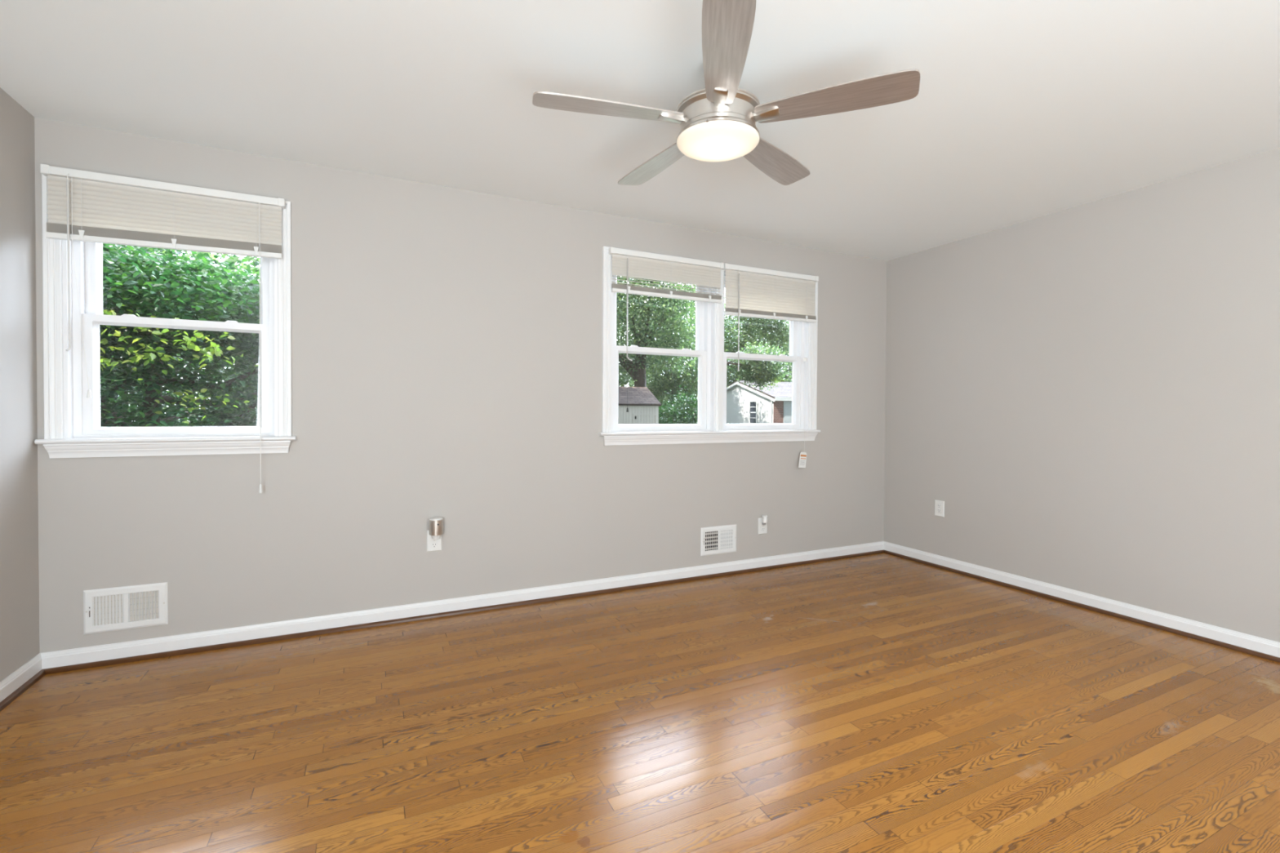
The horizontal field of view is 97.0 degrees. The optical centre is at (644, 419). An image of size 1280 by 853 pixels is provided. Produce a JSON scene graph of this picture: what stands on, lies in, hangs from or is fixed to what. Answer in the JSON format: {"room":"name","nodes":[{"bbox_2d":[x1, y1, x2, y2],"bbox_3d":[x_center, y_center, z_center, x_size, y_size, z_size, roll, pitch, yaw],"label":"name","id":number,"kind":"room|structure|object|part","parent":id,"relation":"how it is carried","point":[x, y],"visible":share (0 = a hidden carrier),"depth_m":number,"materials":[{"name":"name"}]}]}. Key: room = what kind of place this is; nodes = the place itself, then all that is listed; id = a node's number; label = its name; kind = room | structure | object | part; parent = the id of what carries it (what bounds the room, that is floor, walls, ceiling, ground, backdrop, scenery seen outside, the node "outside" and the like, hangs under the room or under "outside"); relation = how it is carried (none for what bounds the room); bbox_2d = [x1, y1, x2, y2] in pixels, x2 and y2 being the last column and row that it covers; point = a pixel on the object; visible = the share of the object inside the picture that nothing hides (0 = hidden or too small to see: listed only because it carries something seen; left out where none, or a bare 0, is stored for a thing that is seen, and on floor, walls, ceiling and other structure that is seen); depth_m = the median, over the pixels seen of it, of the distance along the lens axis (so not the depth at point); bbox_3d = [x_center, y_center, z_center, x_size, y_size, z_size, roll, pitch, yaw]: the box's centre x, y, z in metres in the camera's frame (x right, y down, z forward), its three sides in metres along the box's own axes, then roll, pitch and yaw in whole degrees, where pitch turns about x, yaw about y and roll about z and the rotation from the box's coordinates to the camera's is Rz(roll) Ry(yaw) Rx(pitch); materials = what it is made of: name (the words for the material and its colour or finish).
{"room":"empty bedroom","nodes":[
{"label":"empty bedroom","id":0,"kind":"room"},
{"bbox_2d":[0,87,39,682],"bbox_3d":[-1.385,-0.052,-0.337,0.150,2.440,6.200,0,1,-26],"label":"wall","id":1,"kind":"structure","parent":0,"point":[19,491],"depth_m":2.35,"materials":[{"name":"paint"}]},
{"bbox_2d":[0,653,42,702],"bbox_3d":[-1.318,1.123,-0.285,0.013,0.088,6.200,0,1,-26],"label":"baseboard","id":2,"kind":"structure","parent":1,"relation":"attached to","point":[16,679],"depth_m":2.34,"materials":[{"name":"white paint"}]},
{"bbox_2d":[0,669,45,711],"bbox_3d":[-1.301,1.158,-0.284,0.018,0.020,6.187,0,1,-26],"label":"trim","id":3,"kind":"structure","parent":1,"relation":"attached to","point":[40,674],"depth_m":2.33,"materials":[{"name":"brown wood"}]},
{"bbox_2d":[34,116,886,653],"bbox_3d":[-0.356,-0.103,3.687,5.508,2.440,0.150,0,1,-26],"label":"wall","id":4,"kind":"structure","parent":0,"point":[446,342],"depth_m":3.20,"materials":[{"name":"paint"}]},
{"bbox_2d":[83,582,168,635],"bbox_3d":[-2.401,0.874,2.623,0.300,0.200,0.014,0,1,-26],"label":"air vent","id":5,"kind":"object","parent":4,"relation":"in","point":[134,606],"visible":1,"depth_m":2.62,"materials":[{"name":"metal"}]},
{"bbox_2d":[34,173,296,457],"bbox_3d":[-2.247,-0.468,2.741,0.968,1.276,0.186,0,1,-26],"label":"window","id":6,"kind":"structure","parent":4,"relation":"in","point":[73,428],"depth_m":2.63,"materials":[{"name":"white paint"}]},
{"bbox_2d":[40,164,285,493],"bbox_3d":[-2.208,-0.370,2.650,0.894,1.466,0.059,0,1,-26],"label":"mini blind","id":7,"kind":"object","parent":6,"relation":"attached to","point":[83,206],"visible":1,"depth_m":2.62,"materials":[{"name":"white plastic"}]},
{"bbox_3d":[-2.487,-0.597,2.495,0.055,0.935,0.004,0,1,-21],"label":"lift cord","id":8,"kind":"part","parent":7,"relation":"part of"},
{"bbox_3d":[-2.208,-0.809,2.649,0.864,0.039,0.026,0,1,-26],"label":"rail","id":9,"kind":"part","parent":7,"relation":"part of","materials":[{"name":"white plastic"}]},
{"bbox_3d":[-1.895,-0.372,2.788,0.003,1.387,0.002,0,1,-26],"label":"lift cord","id":10,"kind":"part","parent":7,"relation":"part of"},
{"bbox_3d":[-1.892,-0.372,2.788,0.005,1.387,0.002,0,1,-26],"label":"lift cord","id":11,"kind":"part","parent":7,"relation":"part of","materials":[{"name":"white fabric"}]},
{"bbox_3d":[-2.255,-0.472,2.759,0.810,1.153,0.145,0,1,-26],"label":"frame","id":12,"kind":"part","parent":6,"relation":"part of","materials":[{"name":"white plastic"}]},
{"bbox_3d":[-2.259,-0.206,2.768,0.724,0.560,0.035,0,1,-26],"label":"sash","id":13,"kind":"part","parent":6,"relation":"part of","materials":[{"name":"white plastic"}]},
{"bbox_3d":[-2.273,-0.733,2.795,0.724,0.560,0.035,0,1,-26],"label":"sash","id":14,"kind":"part","parent":6,"relation":"part of","materials":[{"name":"white plastic"}]},
{"bbox_2d":[426,530,441,551],"bbox_3d":[-1.192,0.686,3.208,0.078,0.120,0.008,0,1,-26],"label":"wall outlet","id":15,"kind":"object","parent":4,"relation":"attached to","point":[432,544],"visible":0.57,"depth_m":3.20,"materials":[{"name":"white plastic"}]},
{"bbox_2d":[431,542,437,547],"bbox_3d":[-1.191,0.713,3.206,0.034,0.029,0.003,0,1,-26],"label":"receptacle","id":16,"kind":"object","parent":15,"relation":"attached to","point":[433,544],"depth_m":3.20,"materials":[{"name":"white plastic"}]},
{"bbox_2d":[429,516,443,539],"bbox_3d":[-1.167,0.612,3.171,0.074,0.120,0.078,0,1,-26],"label":"night light","id":17,"kind":"object","parent":15,"relation":"attached to","point":[436,524],"visible":1,"depth_m":3.14,"materials":[{"name":"silver plastic"}]},
{"bbox_2d":[429,516,443,520],"bbox_3d":[-1.168,0.560,3.171,0.072,0.016,0.072,0,1,-26],"label":"diffuser","id":18,"kind":"object","parent":17,"relation":"attached to","point":[437,518],"depth_m":3.15,"materials":[{"name":"white plastic"}]},
{"bbox_2d":[40,541,884,669],"bbox_3d":[-0.327,1.074,3.631,5.208,0.088,0.013,0,1,-26],"label":"baseboard","id":19,"kind":"structure","parent":4,"relation":"attached to","point":[169,643],"depth_m":3.13,"materials":[{"name":"white paint"}]},
{"bbox_2d":[43,550,884,674],"bbox_3d":[-0.321,1.108,3.617,5.182,0.020,0.018,0,1,-26],"label":"trim","id":20,"kind":"structure","parent":4,"relation":"attached to","point":[144,657],"depth_m":3.12,"materials":[{"name":"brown wood"}]},
{"bbox_2d":[598,245,820,445],"bbox_3d":[0.507,-0.472,4.074,1.828,1.276,0.186,0,1,-26],"label":"window","id":21,"kind":"structure","parent":4,"relation":"in","point":[712,427],"depth_m":4.04,"materials":[{"name":"white paint"}]},
{"bbox_3d":[0.095,-0.737,3.940,0.724,0.560,0.035,0,1,-26],"label":"sash","id":22,"kind":"part","parent":21,"relation":"part of","materials":[{"name":"white plastic"}]},
{"bbox_3d":[0.108,-0.210,3.913,0.724,0.560,0.035,0,1,-26],"label":"sash","id":23,"kind":"part","parent":21,"relation":"part of","materials":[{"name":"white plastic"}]},
{"bbox_3d":[0.112,-0.475,3.905,0.810,1.153,0.145,0,1,-26],"label":"frame","id":24,"kind":"part","parent":21,"relation":"part of","materials":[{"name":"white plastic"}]},
{"bbox_2d":[608,246,724,412],"bbox_3d":[0.164,-0.573,3.795,0.856,1.049,0.059,0,1,-26],"label":"mini blind","id":25,"kind":"object","parent":21,"relation":"attached to","point":[630,264],"visible":1,"depth_m":3.77,"materials":[{"name":"white plastic"}]},
{"bbox_3d":[-0.110,-0.449,3.651,0.005,0.745,0.002,0,1,-26],"label":"lift cord","id":26,"kind":"part","parent":25,"relation":"part of","materials":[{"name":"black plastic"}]},
{"bbox_3d":[0.163,-0.827,3.796,0.826,0.023,0.026,0,1,-26],"label":"rail","id":27,"kind":"part","parent":25,"relation":"part of","materials":[{"name":"white plastic"}]},
{"bbox_3d":[0.869,-0.738,4.315,0.724,0.560,0.035,0,1,-26],"label":"sash","id":28,"kind":"part","parent":21,"relation":"part of","materials":[{"name":"white plastic"}]},
{"bbox_3d":[0.882,-0.211,4.288,0.724,0.560,0.035,0,1,-26],"label":"sash","id":29,"kind":"part","parent":21,"relation":"part of","materials":[{"name":"white plastic"}]},
{"bbox_3d":[0.886,-0.477,4.280,0.810,1.153,0.145,0,1,-26],"label":"frame","id":30,"kind":"part","parent":21,"relation":"part of","materials":[{"name":"white plastic"}]},
{"bbox_2d":[722,262,818,467],"bbox_3d":[0.942,-0.364,4.172,0.856,1.468,0.064,0,1,-26],"label":"mini blind","id":31,"kind":"object","parent":21,"relation":"attached to","point":[750,291],"visible":0.99,"depth_m":4.16,"materials":[{"name":"white plastic"}]},
{"bbox_3d":[0.941,-0.752,4.173,0.826,0.026,0.026,0,1,-26],"label":"rail","id":32,"kind":"part","parent":31,"relation":"part of","materials":[{"name":"white plastic"}]},
{"bbox_3d":[1.218,-0.406,4.293,0.017,1.310,0.005,0,1,-33],"label":"lift cord","id":33,"kind":"part","parent":31,"relation":"part of","materials":[{"name":"white fabric"}]},
{"bbox_2d":[700,524,736,555],"bbox_3d":[0.533,0.863,4.043,0.300,0.200,0.014,0,1,-26],"label":"air vent","id":34,"kind":"object","parent":4,"relation":"in","point":[719,540],"visible":1,"depth_m":4.04,"materials":[{"name":"metal"}]},
{"bbox_2d":[758,517,767,534],"bbox_3d":[0.879,0.792,4.212,0.078,0.120,0.008,0,1,-26],"label":"wall outlet","id":35,"kind":"object","parent":4,"relation":"attached to","point":[762,528],"visible":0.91,"depth_m":4.21,"materials":[{"name":"white plastic"}]},
{"bbox_2d":[761,515,767,524],"bbox_3d":[0.885,0.744,4.183,0.041,0.075,0.048,0,1,-26],"label":"plug","id":36,"kind":"object","parent":35,"relation":"attached to","point":[764,520],"visible":1,"depth_m":4.16,"materials":[{"name":"grey plastic"}]},
{"bbox_2d":[0,552,1279,852],"bbox_3d":[1.020,1.224,0.848,5.508,0.120,6.500,0,1,-26],"label":"floor","id":37,"kind":"structure","parent":0,"point":[878,703],"depth_m":2.05,"materials":[{"name":"brown wood"}]},
{"bbox_2d":[0,0,1279,261],"bbox_3d":[1.034,-1.351,0.812,5.508,0.150,6.500,0,1,-26],"label":"ceiling","id":38,"kind":"structure","parent":0,"point":[1021,110],"depth_m":2.25,"materials":[{"name":"paint"}]},
{"bbox_2d":[532,0,919,185],"bbox_3d":[0.238,-1.139,2.081,1.276,0.317,1.254,0,1,-26],"label":"ceiling fan","id":39,"kind":"object","parent":38,"relation":"hanging from","point":[717,121],"visible":1,"depth_m":1.93,"materials":[{"name":"brown wood"}]},
{"bbox_3d":[-0.122,-1.080,1.966,0.523,0.030,0.139,0,1,-13],"label":"blade","id":40,"kind":"part","parent":39,"relation":"part of","materials":[{"name":"brown wood"}]},
{"bbox_3d":[0.058,-1.085,2.399,0.139,0.030,0.523,0,1,-31],"label":"blade","id":41,"kind":"part","parent":39,"relation":"part of","materials":[{"name":"brown wood"}]},
{"bbox_3d":[0.234,-1.074,1.660,0.139,0.030,0.523,0,1,5],"label":"blade","id":42,"kind":"part","parent":39,"relation":"part of","materials":[{"name":"brown wood"}]},
{"bbox_3d":[0.526,-1.082,2.362,0.139,0.030,0.523,1,1,41],"label":"blade","id":43,"kind":"part","parent":39,"relation":"part of","materials":[{"name":"brown wood"}]},
{"bbox_3d":[0.635,-1.075,1.905,0.523,0.030,0.139,1,1,23],"label":"blade","id":44,"kind":"part","parent":39,"relation":"part of","materials":[{"name":"brown wood"}]},
{"bbox_2d":[884,147,1279,642],"bbox_3d":[3.438,-0.059,1.997,0.150,2.440,6.200,0,1,-26],"label":"wall","id":45,"kind":"structure","parent":0,"point":[1088,393],"depth_m":3.30,"materials":[{"name":"paint"}]},
{"bbox_2d":[934,499,944,517],"bbox_3d":[2.237,0.676,4.299,0.008,0.120,0.078,0,1,-26],"label":"wall outlet","id":46,"kind":"object","parent":45,"relation":"attached to","point":[939,504],"visible":1,"depth_m":4.29,"materials":[{"name":"white plastic"}]},
{"bbox_2d":[937,503,941,513],"bbox_3d":[2.235,0.676,4.298,0.004,0.067,0.033,0,1,-26],"label":"receptacle","id":47,"kind":"object","parent":46,"relation":"attached to","point":[939,505],"depth_m":4.30,"materials":[{"name":"plastic"}]},
{"bbox_2d":[884,541,1279,657],"bbox_3d":[3.358,1.116,1.978,0.013,0.088,6.200,0,1,-26],"label":"baseboard","id":48,"kind":"structure","parent":45,"relation":"attached to","point":[1258,644],"depth_m":3.30,"materials":[{"name":"white paint"}]},
{"bbox_2d":[884,550,1279,662],"bbox_3d":[3.347,1.151,1.966,0.018,0.020,6.187,0,1,-26],"label":"trim","id":49,"kind":"structure","parent":45,"relation":"attached to","point":[1228,646],"depth_m":3.29,"materials":[{"name":"brown wood"}]},
{"label":"outside","id":50,"kind":"structure","parent":0,"visible":0},
{"label":"lawn","id":51,"kind":"structure","parent":50,"visible":0},
{"bbox_2d":[99,243,260,426],"bbox_3d":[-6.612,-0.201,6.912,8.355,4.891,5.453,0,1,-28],"label":"leafy tree","id":52,"kind":"object","parent":51,"relation":"on","point":[202,291],"visible":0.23,"depth_m":6.13,"materials":[{"name":"green plant"}]},
{"bbox_2d":[617,386,661,424],"bbox_3d":[-1.378,0.269,21.005,3.240,3.000,2.400,0,1,-26],"label":"garden shed","id":53,"kind":"object","parent":51,"relation":"on","point":[642,406],"visible":0.24,"depth_m":20.46,"materials":[{"name":"white wood"}]},
{"bbox_3d":[0.013,0.734,20.438,0.950,1.900,0.015,0,1,-26],"label":"door frame","id":54,"kind":"part","parent":53,"relation":"part of","materials":[{"name":"white wood"}]},
{"bbox_2d":[616,295,666,423],"bbox_3d":[-1.991,-4.047,42.553,11.072,12.183,7.147,0,1,-31],"label":"leafy tree","id":55,"kind":"object","parent":51,"relation":"on","point":[624,380],"visible":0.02,"depth_m":41.38,"materials":[{"name":"green plant"}]},
{"bbox_2d":[616,275,697,386],"bbox_3d":[-0.568,-3.263,25.264,7.829,9.995,8.162,1,1,18],"label":"leafy tree","id":56,"kind":"object","parent":51,"relation":"on","point":[637,369],"visible":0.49,"depth_m":24.32,"materials":[{"name":"green plant"}]},
{"bbox_2d":[628,300,728,422],"bbox_3d":[1.505,-2.517,29.994,5.443,8.381,4.832,0,1,-38],"label":"leafy tree","id":57,"kind":"object","parent":51,"relation":"on","point":[660,384],"visible":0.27,"depth_m":28.97,"materials":[{"name":"green plant"}]},
{"bbox_2d":[658,385,730,423],"bbox_3d":[1.530,0.478,23.667,3.647,3.737,3.966,1,1,42],"label":"leafy bush","id":58,"kind":"object","parent":51,"relation":"on","point":[681,415],"visible":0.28,"depth_m":23.18,"materials":[{"name":"green plant"}]},
{"bbox_2d":[640,284,750,401],"bbox_3d":[3.031,-4.111,37.471,8.524,11.390,6.656,0,1,-32],"label":"leafy tree","id":59,"kind":"object","parent":51,"relation":"on","point":[729,344],"visible":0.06,"depth_m":37.30,"materials":[{"name":"green plant"}]},
{"bbox_2d":[724,292,792,386],"bbox_3d":[8.757,-4.591,42.455,9.696,12.239,7.434,0,1,-36],"label":"leafy tree","id":60,"kind":"object","parent":51,"relation":"on","point":[781,330],"visible":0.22,"depth_m":40.85,"materials":[{"name":"green plant"}]},
{"bbox_2d":[726,380,791,423],"bbox_3d":[8.548,-0.285,33.616,7.500,3.860,6.770,0,1,-26],"label":"house","id":61,"kind":"structure","parent":51,"relation":"on","point":[744,405],"depth_m":30.71,"materials":[{"name":"white wood"}]},
{"bbox_3d":[5.909,-0.379,30.743,0.010,1.140,0.560,0,1,-26],"label":"pane","id":62,"kind":"part","parent":61,"relation":"part of","materials":[{"name":"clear glass"}]},
{"bbox_3d":[7.675,0.375,29.696,0.990,2.640,0.044,0,1,-26],"label":"door","id":63,"kind":"part","parent":61,"relation":"part of","materials":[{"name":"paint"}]},
{"bbox_2d":[726,340,792,392],"bbox_3d":[5.154,-0.983,26.325,4.082,5.431,2.910,0,1,-18],"label":"leafy tree","id":64,"kind":"object","parent":51,"relation":"on","point":[757,371],"visible":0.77,"depth_m":25.99,"materials":[{"name":"green plant"}]},
{"bbox_2d":[733,320,791,382],"bbox_3d":[11.613,-4.197,51.554,11.160,13.097,6.748,0,1,-17],"label":"leafy tree","id":65,"kind":"object","parent":51,"relation":"on","point":[787,321],"visible":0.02,"depth_m":49.77,"materials":[{"name":"green plant"}]}
]}

